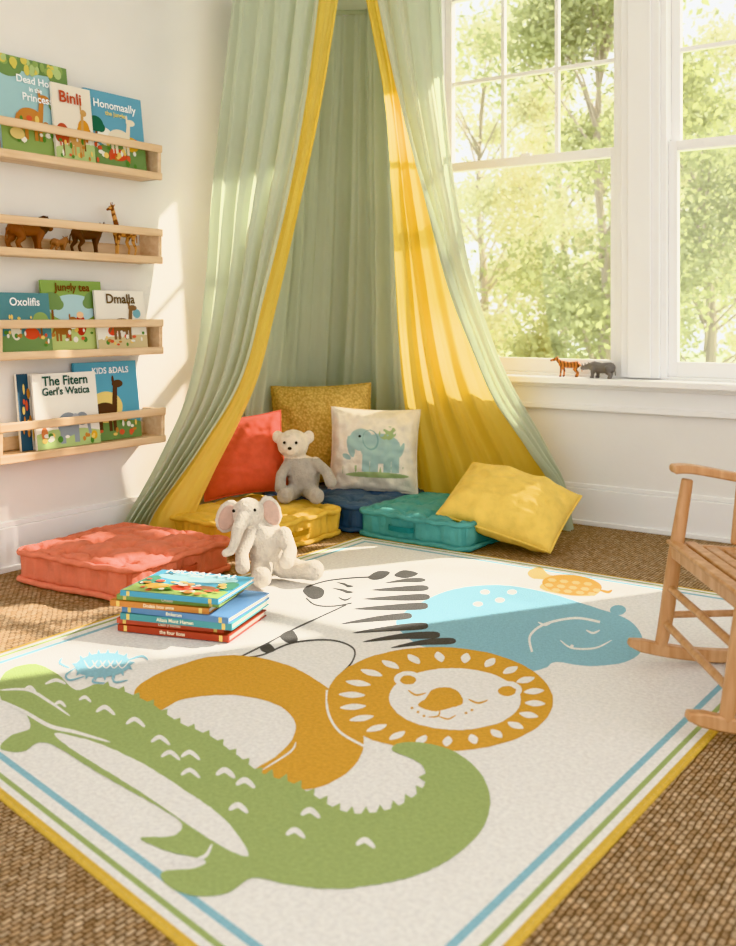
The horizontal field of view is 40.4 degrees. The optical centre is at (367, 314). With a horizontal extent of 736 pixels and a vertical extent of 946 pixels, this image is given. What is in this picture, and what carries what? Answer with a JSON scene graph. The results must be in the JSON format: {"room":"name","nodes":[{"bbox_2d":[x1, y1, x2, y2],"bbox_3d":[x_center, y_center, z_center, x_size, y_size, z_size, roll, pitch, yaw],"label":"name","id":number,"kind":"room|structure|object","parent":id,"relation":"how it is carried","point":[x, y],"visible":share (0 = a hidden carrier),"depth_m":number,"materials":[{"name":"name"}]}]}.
{"room":"children's playroom","nodes":[
{"label":"children's playroom","id":0,"kind":"room"},
{"bbox_2d":[0,0,244,521],"bbox_3d":[-2.094,-0.500,3.652,0.150,3.200,6.650,0,0,35],"label":"wall","id":1,"kind":"structure","parent":0,"point":[169,56],"depth_m":4.85,"materials":[{"name":"paint"}]},
{"bbox_2d":[0,115,161,181],"bbox_3d":[-1.353,-0.736,4.449,0.149,0.169,1.045,0,0,35],"label":"wall shelf","id":2,"kind":"object","parent":1,"relation":"attached to","point":[153,152],"visible":0.84,"depth_m":4.47,"materials":[{"name":"brown wood"}]},
{"bbox_2d":[0,53,66,155],"bbox_3d":[-1.444,-0.896,4.339,0.071,0.424,0.364,0,0,35],"label":"picture book","id":3,"kind":"object","parent":2,"relation":"on","point":[24,83],"visible":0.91,"depth_m":4.30,"materials":[{"name":"teal paper"}]},
{"bbox_2d":[49,81,95,162],"bbox_3d":[-1.320,-0.855,4.473,0.059,0.344,0.214,0,0,35],"label":"picture book","id":4,"kind":"object","parent":2,"relation":"on","point":[70,105],"visible":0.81,"depth_m":4.46,"materials":[{"name":"beige paper"}]},
{"bbox_2d":[82,87,146,170],"bbox_3d":[-1.187,-0.861,4.693,0.064,0.356,0.343,0,0,35],"label":"picture book","id":5,"kind":"object","parent":2,"relation":"in","point":[114,115],"visible":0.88,"depth_m":4.70,"materials":[{"name":"blue paper"}]},
{"bbox_2d":[0,214,162,263],"bbox_3d":[-1.352,-0.331,4.451,0.149,0.169,1.050,0,0,35],"label":"wall shelf","id":6,"kind":"object","parent":1,"relation":"attached to","point":[149,250],"visible":1,"depth_m":4.51,"materials":[{"name":"brown wood"}]},
{"bbox_2d":[5,216,52,248],"bbox_3d":[-1.459,-0.355,4.312,0.085,0.162,0.260,0,0,31],"label":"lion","id":7,"kind":"object","parent":6,"relation":"on","point":[37,233],"visible":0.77,"depth_m":4.25},
{"bbox_2d":[50,236,68,249],"bbox_3d":[-1.367,-0.316,4.443,0.058,0.079,0.125,0,0,35],"label":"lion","id":8,"kind":"object","parent":6,"relation":"on","point":[61,243],"depth_m":4.42},
{"bbox_2d":[69,222,103,252],"bbox_3d":[-1.272,-0.353,4.585,0.061,0.153,0.244,0,0,33],"label":"horse","id":9,"kind":"object","parent":6,"relation":"on","point":[95,236],"visible":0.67,"depth_m":4.53},
{"bbox_2d":[106,202,136,254],"bbox_3d":[-1.162,-0.402,4.733,0.056,0.248,0.205,0,0,25],"label":"giraffe","id":10,"kind":"object","parent":6,"relation":"on","point":[117,236],"visible":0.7,"depth_m":4.71,"materials":[{"name":"brown"}]},
{"bbox_2d":[0,319,163,360],"bbox_3d":[-1.309,0.104,4.513,0.149,0.169,0.910,0,0,35],"label":"wall shelf","id":11,"kind":"object","parent":1,"relation":"attached to","point":[154,327],"visible":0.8,"depth_m":4.46,"materials":[{"name":"brown wood"}]},
{"bbox_2d":[0,292,52,351],"bbox_3d":[-1.468,0.031,4.279,0.046,0.252,0.255,0,0,35],"label":"picture book","id":12,"kind":"object","parent":11,"relation":"in","point":[13,306],"visible":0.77,"depth_m":4.28,"materials":[{"name":"teal paper"}]},
{"bbox_2d":[38,280,100,349],"bbox_3d":[-1.331,0.001,4.516,0.053,0.311,0.332,0,0,35],"label":"picture book","id":13,"kind":"object","parent":11,"relation":"on","point":[68,300],"visible":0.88,"depth_m":4.50,"materials":[{"name":"green paper"}]},
{"bbox_2d":[92,290,147,348],"bbox_3d":[-1.163,0.021,4.707,0.048,0.271,0.297,0,0,35],"label":"picture book","id":14,"kind":"object","parent":11,"relation":"on","point":[107,304],"visible":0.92,"depth_m":4.69,"materials":[{"name":"white paper"}]},
{"bbox_2d":[0,407,165,464],"bbox_3d":[-1.304,0.532,4.519,0.149,0.169,0.925,0,0,35],"label":"wall shelf","id":15,"kind":"object","parent":1,"relation":"attached to","point":[153,419],"visible":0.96,"depth_m":4.45,"materials":[{"name":"brown wood"}]},
{"bbox_2d":[14,373,37,451],"bbox_3d":[-1.468,0.420,4.333,0.057,0.330,0.112,0,0,35],"label":"picture book","id":16,"kind":"object","parent":15,"relation":"on","point":[22,381],"visible":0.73,"depth_m":4.31,"materials":[{"name":"blue paper"}]},
{"bbox_2d":[30,371,100,450],"bbox_3d":[-1.342,0.421,4.451,0.059,0.327,0.342,0,0,35],"label":"picture book","id":17,"kind":"object","parent":15,"relation":"in","point":[70,394],"visible":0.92,"depth_m":4.44,"materials":[{"name":"white paper"}]},
{"bbox_2d":[71,360,141,440],"bbox_3d":[-1.221,0.402,4.690,0.063,0.365,0.370,0,0,35],"label":"picture book","id":18,"kind":"object","parent":15,"relation":"on","point":[116,381],"visible":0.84,"depth_m":4.72,"materials":[{"name":"blue paper"}]},
{"bbox_2d":[0,495,238,573],"bbox_3d":[-2.063,0.993,3.539,0.030,0.215,6.500,0,0,35],"label":"baseboard","id":19,"kind":"structure","parent":1,"relation":"attached to","point":[14,534],"depth_m":4.48,"materials":[{"name":"white paint"}]},
{"bbox_2d":[0,524,735,945],"bbox_3d":[0.587,1.125,1.684,6.500,0.050,6.500,0,0,35],"label":"floor","id":20,"kind":"structure","parent":0,"point":[669,879],"depth_m":2.00,"materials":[{"name":"carpet"}]},
{"bbox_2d":[16,522,230,600],"bbox_3d":[-1.015,1.015,4.210,0.678,0.171,0.651,0,0,31],"label":"floor cushion","id":21,"kind":"object","parent":20,"relation":"on","point":[98,562],"visible":0.84,"depth_m":4.04,"materials":[{"name":"fabric"}]},
{"bbox_2d":[169,494,340,558],"bbox_3d":[-0.555,1.014,4.919,0.639,0.173,0.672,0,0,35],"label":"floor cushion","id":22,"kind":"object","parent":20,"relation":"on","point":[309,523],"visible":0.55,"depth_m":4.81,"materials":[{"name":"fabric"}]},
{"bbox_2d":[204,410,288,501],"bbox_3d":[-0.647,0.727,5.187,0.438,0.450,0.289,0,0,-26],"label":"pillow","id":23,"kind":"object","parent":22,"relation":"on","point":[251,460],"visible":0.62,"depth_m":5.09,"materials":[{"name":"red fabric"}]},
{"bbox_2d":[272,429,336,503],"bbox_3d":[-0.317,0.762,5.048,0.307,0.356,0.296,0,0,-12],"label":"plush bear","id":24,"kind":"object","parent":22,"relation":"on","point":[302,471],"visible":1,"depth_m":5.05},
{"bbox_2d":[262,482,423,532],"bbox_3d":[-0.131,1.014,5.452,0.692,0.175,0.652,0,0,35],"label":"floor cushion","id":25,"kind":"object","parent":20,"relation":"on","point":[350,501],"visible":0.39,"depth_m":5.16,"materials":[{"name":"fabric"}]},
{"bbox_2d":[271,382,370,481],"bbox_3d":[-0.254,0.666,5.603,0.580,0.568,0.232,0,0,-6],"label":"knit pillow","id":26,"kind":"object","parent":25,"relation":"on","point":[303,409],"visible":0.49,"depth_m":5.55,"materials":[{"name":"yellow fabric"}]},
{"bbox_2d":[328,406,420,493],"bbox_3d":[0.034,0.731,5.403,0.502,0.464,0.215,0,0,2],"label":"print pillow","id":27,"kind":"object","parent":25,"relation":"on","point":[373,450],"visible":0.99,"depth_m":5.34,"materials":[{"name":"beige fabric"}]},
{"bbox_2d":[124,0,573,530],"bbox_3d":[-0.038,-0.502,4.965,1.641,3.196,1.741,0,0,35],"label":"canopy","id":28,"kind":"object","parent":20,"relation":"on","point":[337,254],"visible":0.88,"depth_m":5.13,"materials":[{"name":"green fabric"}]},
{"bbox_2d":[124,0,318,525],"bbox_3d":[-0.749,-0.328,4.946,0.978,2.847,0.387,0,0,-16],"label":"drape","id":29,"kind":"object","parent":28,"relation":"hanging from","point":[269,109],"depth_m":4.93,"materials":[{"name":"green fabric"}]},
{"bbox_2d":[239,11,404,496],"bbox_3d":[-0.186,-0.322,5.587,0.686,2.837,0.902,0,0,35],"label":"drape","id":30,"kind":"object","parent":28,"relation":"hanging from","point":[336,319],"depth_m":5.82,"materials":[{"name":"green fabric"}]},
{"bbox_2d":[378,0,573,530],"bbox_3d":[0.523,-0.303,5.064,1.047,2.793,0.186,0,0,-9],"label":"drape","id":31,"kind":"object","parent":28,"relation":"hanging from","point":[481,417],"depth_m":5.10,"materials":[{"name":"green fabric"}]},
{"bbox_2d":[0,536,733,945],"bbox_3d":[0.012,1.094,3.143,2.140,0.011,2.878,0,0,35],"label":"rug","id":32,"kind":"object","parent":20,"relation":"on","point":[411,744],"visible":1,"depth_m":2.54,"materials":[{"name":"carpet"}]},
{"bbox_2d":[110,570,269,642],"bbox_3d":[-0.625,1.012,3.541,0.470,0.148,0.339,0,0,18],"label":"picture books","id":33,"kind":"object","parent":32,"relation":"on","point":[182,604],"visible":1,"depth_m":3.42,"materials":[{"name":"multicoloured paper"}]},
{"bbox_2d":[215,495,323,587],"bbox_3d":[-0.409,0.915,4.066,0.406,0.341,0.282,0,0,-26],"label":"elephant","id":34,"kind":"object","parent":32,"relation":"on","point":[256,532],"visible":1,"depth_m":4.06},
{"bbox_2d":[627,463,735,733],"bbox_3d":[1.195,0.625,2.845,0.763,0.920,0.629,0,0,0],"label":"rocking chair","id":35,"kind":"object","parent":32,"relation":"on","point":[714,566],"visible":1,"depth_m":3.03,"materials":[{"name":"brown wood"}]},
{"bbox_2d":[359,492,499,551],"bbox_3d":[0.377,1.016,5.019,0.673,0.170,0.661,0,0,35],"label":"floor cushion","id":36,"kind":"object","parent":20,"relation":"on","point":[409,519],"visible":0.73,"depth_m":4.80,"materials":[{"name":"fabric"}]},
{"bbox_2d":[436,462,581,553],"bbox_3d":[0.673,0.906,4.761,0.562,0.362,0.423,0,0,35],"label":"pillow","id":37,"kind":"object","parent":20,"relation":"on","point":[507,504],"visible":0.97,"depth_m":4.64,"materials":[{"name":"fabric"}]},
{"bbox_2d":[343,15,735,498],"bbox_3d":[2.494,-0.500,4.407,6.500,3.200,0.150,0,0,35],"label":"wall","id":38,"kind":"structure","parent":0,"point":[628,450],"depth_m":5.10,"materials":[{"name":"paint"}]},
{"bbox_2d":[441,0,622,377],"bbox_3d":[0.886,-0.772,5.528,1.140,2.255,0.140,0,0,35],"label":"window","id":39,"kind":"structure","parent":38,"relation":"in","point":[512,365],"depth_m":5.44,"materials":[{"name":"white paint"}]},
{"bbox_2d":[507,374,735,418],"bbox_3d":[1.353,0.412,5.036,2.790,0.175,0.130,0,0,35],"label":"window sill","id":40,"kind":"structure","parent":38,"relation":"attached to","point":[705,399],"depth_m":5.07,"materials":[{"name":"white paint"}]},
{"bbox_2d":[550,357,581,376],"bbox_3d":[1.038,0.271,5.244,0.171,0.108,0.047,0,0,22],"label":"tiger","id":41,"kind":"object","parent":40,"relation":"on","point":[563,364],"visible":1,"depth_m":5.23},
{"bbox_2d":[581,361,615,378],"bbox_3d":[1.182,0.284,5.146,0.198,0.090,0.080,0,0,35],"label":"toy rhinoceros","id":42,"kind":"object","parent":40,"relation":"on","point":[608,368],"visible":0.99,"depth_m":5.12,"materials":[{"name":"grey plastic"}]},
{"bbox_2d":[621,0,659,378],"bbox_3d":[1.380,-0.850,5.074,2.750,2.340,0.035,0,0,35],"label":"trim","id":43,"kind":"structure","parent":38,"relation":"attached to","point":[640,19],"depth_m":5.05,"materials":[{"name":"white paint"}]},
{"bbox_2d":[564,481,733,543],"bbox_3d":[2.455,0.993,4.325,6.470,0.215,0.030,0,0,35],"label":"baseboard","id":44,"kind":"structure","parent":38,"relation":"attached to","point":[710,518],"depth_m":5.05,"materials":[{"name":"white paint"}]},
{"bbox_2d":[660,0,735,381],"bbox_3d":[1.975,-0.772,4.765,1.140,2.255,0.140,0,0,35],"label":"window","id":45,"kind":"structure","parent":38,"relation":"in","point":[672,143],"depth_m":5.03,"materials":[{"name":"white paint"}]},
{"label":"outside","id":46,"kind":"structure","parent":0,"visible":0},
{"bbox_2d":[498,349,735,362],"bbox_3d":[13.394,1.750,21.282,45.000,0.100,39.700,0,0,35],"label":"lawn","id":47,"kind":"structure","parent":46,"point":[702,359],"depth_m":40.00,"materials":[{"name":"green plant"}]},
{"bbox_2d":[455,0,592,356],"bbox_3d":[1.779,-1.897,18.187,4.412,7.109,5.372,0,0,8],"label":"tree","id":48,"kind":"object","parent":47,"relation":"on","point":[549,223],"visible":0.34,"depth_m":17.14,"materials":[{"name":"green plant"}]},
{"bbox_2d":[454,0,734,351],"bbox_3d":[4.048,-2.694,18.928,6.258,8.700,6.331,0,0,-11],"label":"tree","id":49,"kind":"object","parent":47,"relation":"on","point":[517,176],"visible":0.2,"depth_m":18.18,"materials":[{"name":"green plant"}]},
{"bbox_2d":[455,0,735,361],"bbox_3d":[3.164,-1.824,13.185,4.084,6.963,4.972,0,0,45],"label":"tree","id":50,"kind":"object","parent":47,"relation":"on","point":[590,303],"visible":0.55,"depth_m":12.56,"materials":[{"name":"green plant"}]},
{"bbox_2d":[508,59,735,338],"bbox_3d":[5.926,-2.089,21.061,6.333,7.492,5.937,0,0,-13],"label":"tree","id":51,"kind":"object","parent":47,"relation":"on","point":[581,243],"visible":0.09,"depth_m":20.47,"materials":[{"name":"green plant"}]},
{"bbox_2d":[544,53,735,362],"bbox_3d":[5.299,-1.093,14.137,5.399,5.504,4.879,0,0,35],"label":"tree","id":52,"kind":"object","parent":47,"relation":"on","point":[699,184],"visible":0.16,"depth_m":13.33,"materials":[{"name":"green plant"}]},
{"bbox_2d":[567,1,735,362],"bbox_3d":[6.685,-1.635,16.028,5.583,6.585,5.885,0,0,40],"label":"tree","id":53,"kind":"object","parent":47,"relation":"on","point":[731,50],"visible":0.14,"depth_m":15.69,"materials":[{"name":"green plant"}]}
]}

